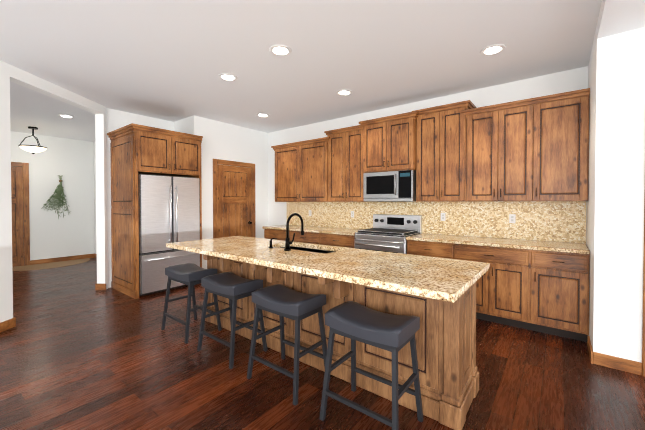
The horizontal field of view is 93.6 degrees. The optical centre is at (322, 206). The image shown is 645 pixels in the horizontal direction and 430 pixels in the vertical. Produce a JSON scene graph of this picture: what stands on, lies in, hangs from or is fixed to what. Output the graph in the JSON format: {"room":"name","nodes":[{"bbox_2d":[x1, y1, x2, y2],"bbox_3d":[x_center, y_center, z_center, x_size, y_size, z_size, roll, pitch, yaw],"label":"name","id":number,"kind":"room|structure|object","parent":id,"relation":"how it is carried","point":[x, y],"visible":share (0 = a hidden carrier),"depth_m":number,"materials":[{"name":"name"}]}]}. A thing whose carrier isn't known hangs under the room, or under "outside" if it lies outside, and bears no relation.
{"room":"kitchen","nodes":[
{"label":"kitchen","id":0,"kind":"room"},
{"bbox_2d":[10,131,94,266],"bbox_3d":[-7.509,-0.139,5.183,0.150,2.850,6.100,1,1,38],"label":"wall","id":1,"kind":"structure","parent":0,"point":[52,234],"depth_m":6.94,"materials":[{"name":"white paint"}]},
{"bbox_2d":[11,162,29,266],"bbox_3d":[-6.625,0.168,6.133,0.076,2.210,1.000,1,1,38],"label":"door","id":2,"kind":"structure","parent":1,"relation":"attached to","point":[20,210],"depth_m":6.43,"materials":[{"name":"brown wood"}]},
{"bbox_2d":[41,175,69,217],"bbox_3d":[-6.056,-0.220,6.881,0.078,0.998,0.523,1,1,38],"label":"swag","id":3,"kind":"object","parent":1,"relation":"attached to","point":[58,191],"visible":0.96,"depth_m":6.90,"materials":[{"name":"green plant"}]},
{"bbox_2d":[30,254,93,264],"bbox_3d":[-5.991,1.211,7.010,0.014,0.100,1.140,1,1,38],"label":"baseboard","id":4,"kind":"structure","parent":1,"relation":"attached to","point":[50,260],"depth_m":6.96,"materials":[{"name":"brown wood"}]},
{"bbox_2d":[0,60,107,322],"bbox_3d":[-3.441,-0.086,1.415,0.130,2.850,6.660,0,1,0],"label":"wall","id":5,"kind":"structure","parent":0,"point":[11,73],"depth_m":3.38,"materials":[{"name":"white paint"}]},
{"bbox_2d":[0,284,105,332],"bbox_3d":[-3.414,1.289,1.440,4.187,0.100,5.206,1,1,38],"label":"baseboard","id":6,"kind":"structure","parent":5,"relation":"attached to","point":[7,324],"depth_m":3.27,"materials":[{"name":"brown wood"}]},
{"bbox_2d":[95,108,155,287],"bbox_3d":[-3.259,-0.137,5.058,0.100,2.850,0.840,1,1,38],"label":"wall","id":7,"kind":"structure","parent":0,"point":[116,119],"depth_m":4.83,"materials":[{"name":"white paint"}]},
{"bbox_2d":[93,118,173,253],"bbox_3d":[-4.232,-0.158,6.573,3.500,2.850,0.327,1,1,38],"label":"wall","id":8,"kind":"structure","parent":0,"point":[162,124],"depth_m":5.60,"materials":[{"name":"white paint"}]},
{"bbox_2d":[174,115,267,268],"bbox_3d":[-2.277,-0.154,6.314,1.500,2.850,1.672,1,1,38],"label":"wall","id":9,"kind":"structure","parent":0,"point":[225,141],"depth_m":5.69,"materials":[{"name":"white paint"}]},
{"bbox_2d":[213,159,255,237],"bbox_3d":[-1.658,0.202,5.830,0.076,2.150,0.960,1,1,38],"label":"pantry door","id":10,"kind":"structure","parent":9,"relation":"attached to","point":[233,199],"depth_m":5.80,"materials":[{"name":"brown wood"}]},
{"bbox_2d":[0,0,601,141],"bbox_3d":[-2.596,-1.559,1.258,20.000,0.100,12.000,1,1,38],"label":"ceiling","id":11,"kind":"structure","parent":0,"point":[169,60],"depth_m":3.03,"materials":[{"name":"white paint"}]},
{"bbox_2d":[18,126,46,153],"bbox_3d":[-5.742,-1.310,6.006,0.416,0.529,0.416,1,1,38],"label":"ceiling fixture","id":12,"kind":"object","parent":11,"relation":"hanging from","point":[33,149],"visible":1,"depth_m":5.94,"materials":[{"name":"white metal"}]},
{"bbox_2d":[58,114,74,117],"bbox_3d":[-4.413,-1.559,5.218,0.220,0.008,0.220,1,1,38],"label":"recessed light","id":13,"kind":"object","parent":11,"relation":"in","point":[66,116],"visible":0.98,"depth_m":5.22,"materials":[{"name":"white"}]},
{"bbox_2d":[218,73,237,80],"bbox_3d":[-1.123,-1.537,3.598,0.220,0.008,0.220,1,1,38],"label":"recessed light","id":14,"kind":"object","parent":11,"relation":"in","point":[227,77],"visible":1,"depth_m":3.59,"materials":[{"name":"white"}]},
{"bbox_2d":[256,113,268,116],"bbox_3d":[-1.016,-1.558,5.164,0.220,0.008,0.220,1,1,38],"label":"recessed light","id":15,"kind":"object","parent":11,"relation":"in","point":[262,115],"visible":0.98,"depth_m":5.16,"materials":[{"name":"white"}]},
{"bbox_2d":[269,45,291,55],"bbox_3d":[-0.411,-1.528,2.966,0.220,0.008,0.220,1,1,38],"label":"recessed light","id":16,"kind":"object","parent":11,"relation":"in","point":[280,50],"visible":1,"depth_m":2.95,"materials":[{"name":"white"}]},
{"bbox_2d":[336,89,352,95],"bbox_3d":[0.297,-1.544,4.100,0.220,0.008,0.220,1,1,38],"label":"recessed light","id":17,"kind":"object","parent":11,"relation":"in","point":[344,92],"visible":1,"depth_m":4.08,"materials":[{"name":"white"}]},
{"bbox_2d":[480,44,505,55],"bbox_3d":[1.663,-1.528,2.956,0.220,0.008,0.220,1,1,38],"label":"recessed light","id":18,"kind":"object","parent":11,"relation":"in","point":[494,49],"visible":1,"depth_m":2.94,"materials":[{"name":"white"}]},
{"bbox_2d":[0,258,644,429],"bbox_3d":[-2.596,1.366,1.299,20.000,0.050,12.000,1,1,38],"label":"floor","id":19,"kind":"structure","parent":0,"point":[78,351],"depth_m":2.32,"materials":[{"name":"brown wood"}]},
{"bbox_2d":[12,258,89,270],"bbox_3d":[-5.872,1.264,6.525,0.780,0.006,1.560,1,1,38],"label":"rug","id":20,"kind":"object","parent":19,"relation":"on","point":[48,265],"visible":0.9,"depth_m":6.50,"materials":[{"name":"brown carpet"}]},
{"bbox_2d":[107,123,202,298],"bbox_3d":[-2.688,0.065,4.903,0.986,2.450,1.054,1,1,38],"label":"tall cabinet","id":21,"kind":"object","parent":19,"relation":"on","point":[136,149],"visible":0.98,"depth_m":4.51,"materials":[{"name":"brown wood"}]},
{"bbox_2d":[138,174,199,295],"bbox_3d":[-2.632,0.408,4.900,0.971,1.765,0.910,1,1,38],"label":"fridge","id":22,"kind":"object","parent":19,"relation":"on","point":[169,209],"visible":0.69,"depth_m":4.53,"materials":[{"name":"grey metal"}]},
{"bbox_2d":[161,263,221,343],"bbox_3d":[-1.396,0.980,3.218,0.516,0.672,0.396,1,1,38],"label":"stool","id":23,"kind":"object","parent":19,"relation":"on","point":[190,275],"visible":0.96,"depth_m":3.16,"materials":[{"name":"grey metal"}]},
{"bbox_2d":[197,272,266,368],"bbox_3d":[-0.829,0.987,2.775,0.516,0.672,0.396,1,1,38],"label":"stool","id":24,"kind":"object","parent":19,"relation":"on","point":[233,288],"visible":0.98,"depth_m":2.69,"materials":[{"name":"grey leather"}]},
{"bbox_2d":[247,284,330,405],"bbox_3d":[-0.262,0.993,2.332,0.516,0.672,0.396,1,1,38],"label":"stool","id":25,"kind":"object","parent":19,"relation":"on","point":[281,301],"visible":1,"depth_m":2.27,"materials":[{"name":"grey leather"}]},
{"bbox_2d":[194,252,478,429],"bbox_3d":[-0.190,0.878,2.723,2.750,0.885,0.818,1,1,38],"label":"kitchen island","id":26,"kind":"object","parent":19,"relation":"on","point":[445,339],"depth_m":2.10,"materials":[{"name":"brown wood"}]},
{"bbox_2d":[166,236,489,303],"bbox_3d":[-0.232,0.412,2.662,2.870,0.040,0.920,1,1,38],"label":"island countertop","id":27,"kind":"structure","parent":26,"relation":"on","point":[435,278],"depth_m":2.09,"materials":[{"name":"beige stone"}]},
{"bbox_2d":[268,213,303,250],"bbox_3d":[-0.316,0.222,2.829,0.334,0.332,0.248,1,1,38],"label":"faucet","id":28,"kind":"object","parent":27,"relation":"on","point":[288,242],"visible":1,"depth_m":2.70,"materials":[{"name":"black metal"}]},
{"bbox_2d":[278,244,337,251],"bbox_3d":[-0.161,0.517,2.900,0.774,0.202,0.364,1,1,38],"label":"sink","id":29,"kind":"object","parent":27,"relation":"in","point":[279,245],"depth_m":3.02,"materials":[{"name":"metal"}]},
{"bbox_2d":[319,301,422,429],"bbox_3d":[0.305,0.999,1.888,0.516,0.672,0.396,1,1,38],"label":"stool","id":30,"kind":"object","parent":19,"relation":"on","point":[353,321],"visible":1,"depth_m":1.84,"materials":[{"name":"grey leather"}]},
{"bbox_2d":[355,214,421,253],"bbox_3d":[0.947,0.712,4.410,0.772,1.170,0.713,1,1,38],"label":"range","id":31,"kind":"object","parent":19,"relation":"on","point":[388,233],"visible":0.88,"depth_m":4.33,"materials":[{"name":"silver metal"}]},
{"bbox_2d":[262,225,589,341],"bbox_3d":[0.878,0.841,4.506,4.616,0.910,0.649,1,1,38],"label":"base cabinet","id":32,"kind":"object","parent":19,"relation":"on","point":[538,286],"visible":0.52,"depth_m":3.22,"materials":[{"name":"brown wood"}]},
{"bbox_2d":[268,66,587,225],"bbox_3d":[3.051,-0.112,3.306,13.600,2.850,0.150,1,1,38],"label":"wall","id":33,"kind":"structure","parent":0,"point":[559,82],"depth_m":4.33,"materials":[{"name":"white paint"}]},
{"bbox_2d":[275,144,302,201],"bbox_3d":[-0.552,-0.620,5.796,0.709,1.051,0.346,1,1,38],"label":"upper cabinet","id":34,"kind":"object","parent":33,"relation":"attached to","point":[288,157],"depth_m":5.63,"materials":[{"name":"brown wood"}]},
{"bbox_2d":[303,140,326,201],"bbox_3d":[-0.088,-0.615,5.433,0.709,1.051,0.346,1,1,38],"label":"upper cabinet","id":35,"kind":"object","parent":33,"relation":"attached to","point":[314,151],"depth_m":5.25,"materials":[{"name":"brown wood"}]},
{"bbox_2d":[323,124,366,201],"bbox_3d":[0.444,-0.659,5.016,0.778,1.151,0.346,1,1,38],"label":"upper cabinet","id":36,"kind":"object","parent":33,"relation":"attached to","point":[345,172],"depth_m":4.86,"materials":[{"name":"brown wood"}]},
{"bbox_2d":[363,112,414,172],"bbox_3d":[1.046,-0.886,4.498,0.796,0.743,0.416,1,1,38],"label":"upper cabinet","id":37,"kind":"object","parent":33,"relation":"attached to","point":[389,142],"depth_m":4.30,"materials":[{"name":"brown wood"}]},
{"bbox_2d":[363,170,415,201],"bbox_3d":[1.029,-0.292,4.485,0.760,0.433,0.471,1,1,38],"label":"over-the-range microwave","id":38,"kind":"object","parent":37,"relation":"attached to","point":[394,186],"visible":0.96,"depth_m":4.29,"materials":[{"name":"silver metal"}]},
{"bbox_2d":[287,201,585,243],"bbox_3d":[1.083,0.154,4.741,4.598,0.467,0.018,1,1,38],"label":"backsplash","id":39,"kind":"structure","parent":33,"relation":"attached to","point":[560,221],"depth_m":4.02,"materials":[{"name":"stone"}]},
{"bbox_2d":[415,100,478,201],"bbox_3d":[1.662,-0.675,4.064,0.706,1.211,0.346,1,1,38],"label":"upper cabinet","id":40,"kind":"object","parent":33,"relation":"attached to","point":[445,136],"depth_m":3.91,"materials":[{"name":"brown wood"}]},
{"bbox_2d":[471,100,542,201],"bbox_3d":[2.180,-0.615,3.660,0.744,1.101,0.346,1,1,38],"label":"upper cabinet","id":41,"kind":"object","parent":33,"relation":"attached to","point":[534,149],"depth_m":3.47,"materials":[{"name":"brown wood"}]},
{"bbox_2d":[543,88,589,200],"bbox_3d":[2.584,-0.610,3.344,0.523,1.101,0.346,1,1,38],"label":"upper cabinet","id":42,"kind":"object","parent":33,"relation":"attached to","point":[565,117],"depth_m":3.16,"materials":[{"name":"brown wood"}]},
{"bbox_2d":[586,27,644,362],"bbox_3d":[5.324,-0.012,0.800,6.930,2.720,1.000,1,1,38],"label":"wall block","id":43,"kind":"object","parent":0,"point":[615,204],"visible":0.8,"depth_m":2.46,"materials":[{"name":"white paint"}]},
{"bbox_2d":[587,335,641,375],"bbox_3d":[2.506,1.272,2.619,0.301,0.100,0.394,1,1,38],"label":"baseboard","id":44,"kind":"structure","parent":43,"relation":"attached to","point":[618,363],"depth_m":2.47,"materials":[{"name":"brown wood"}]},
{"bbox_2d":[642,189,644,376],"bbox_3d":[2.882,0.261,2.030,1.000,2.140,0.076,1,1,38],"label":"door frame","id":45,"kind":"structure","parent":43,"relation":"attached to","point":[643,349],"depth_m":2.36,"materials":[{"name":"brown wood"}]},
{"bbox_2d":[588,0,644,74],"bbox_3d":[2.245,-1.382,-3.158,6.930,0.129,11.000,1,1,38],"label":"ceiling","id":46,"kind":"structure","parent":0,"point":[615,17],"depth_m":2.25,"materials":[{"name":"white paint"}]}
]}

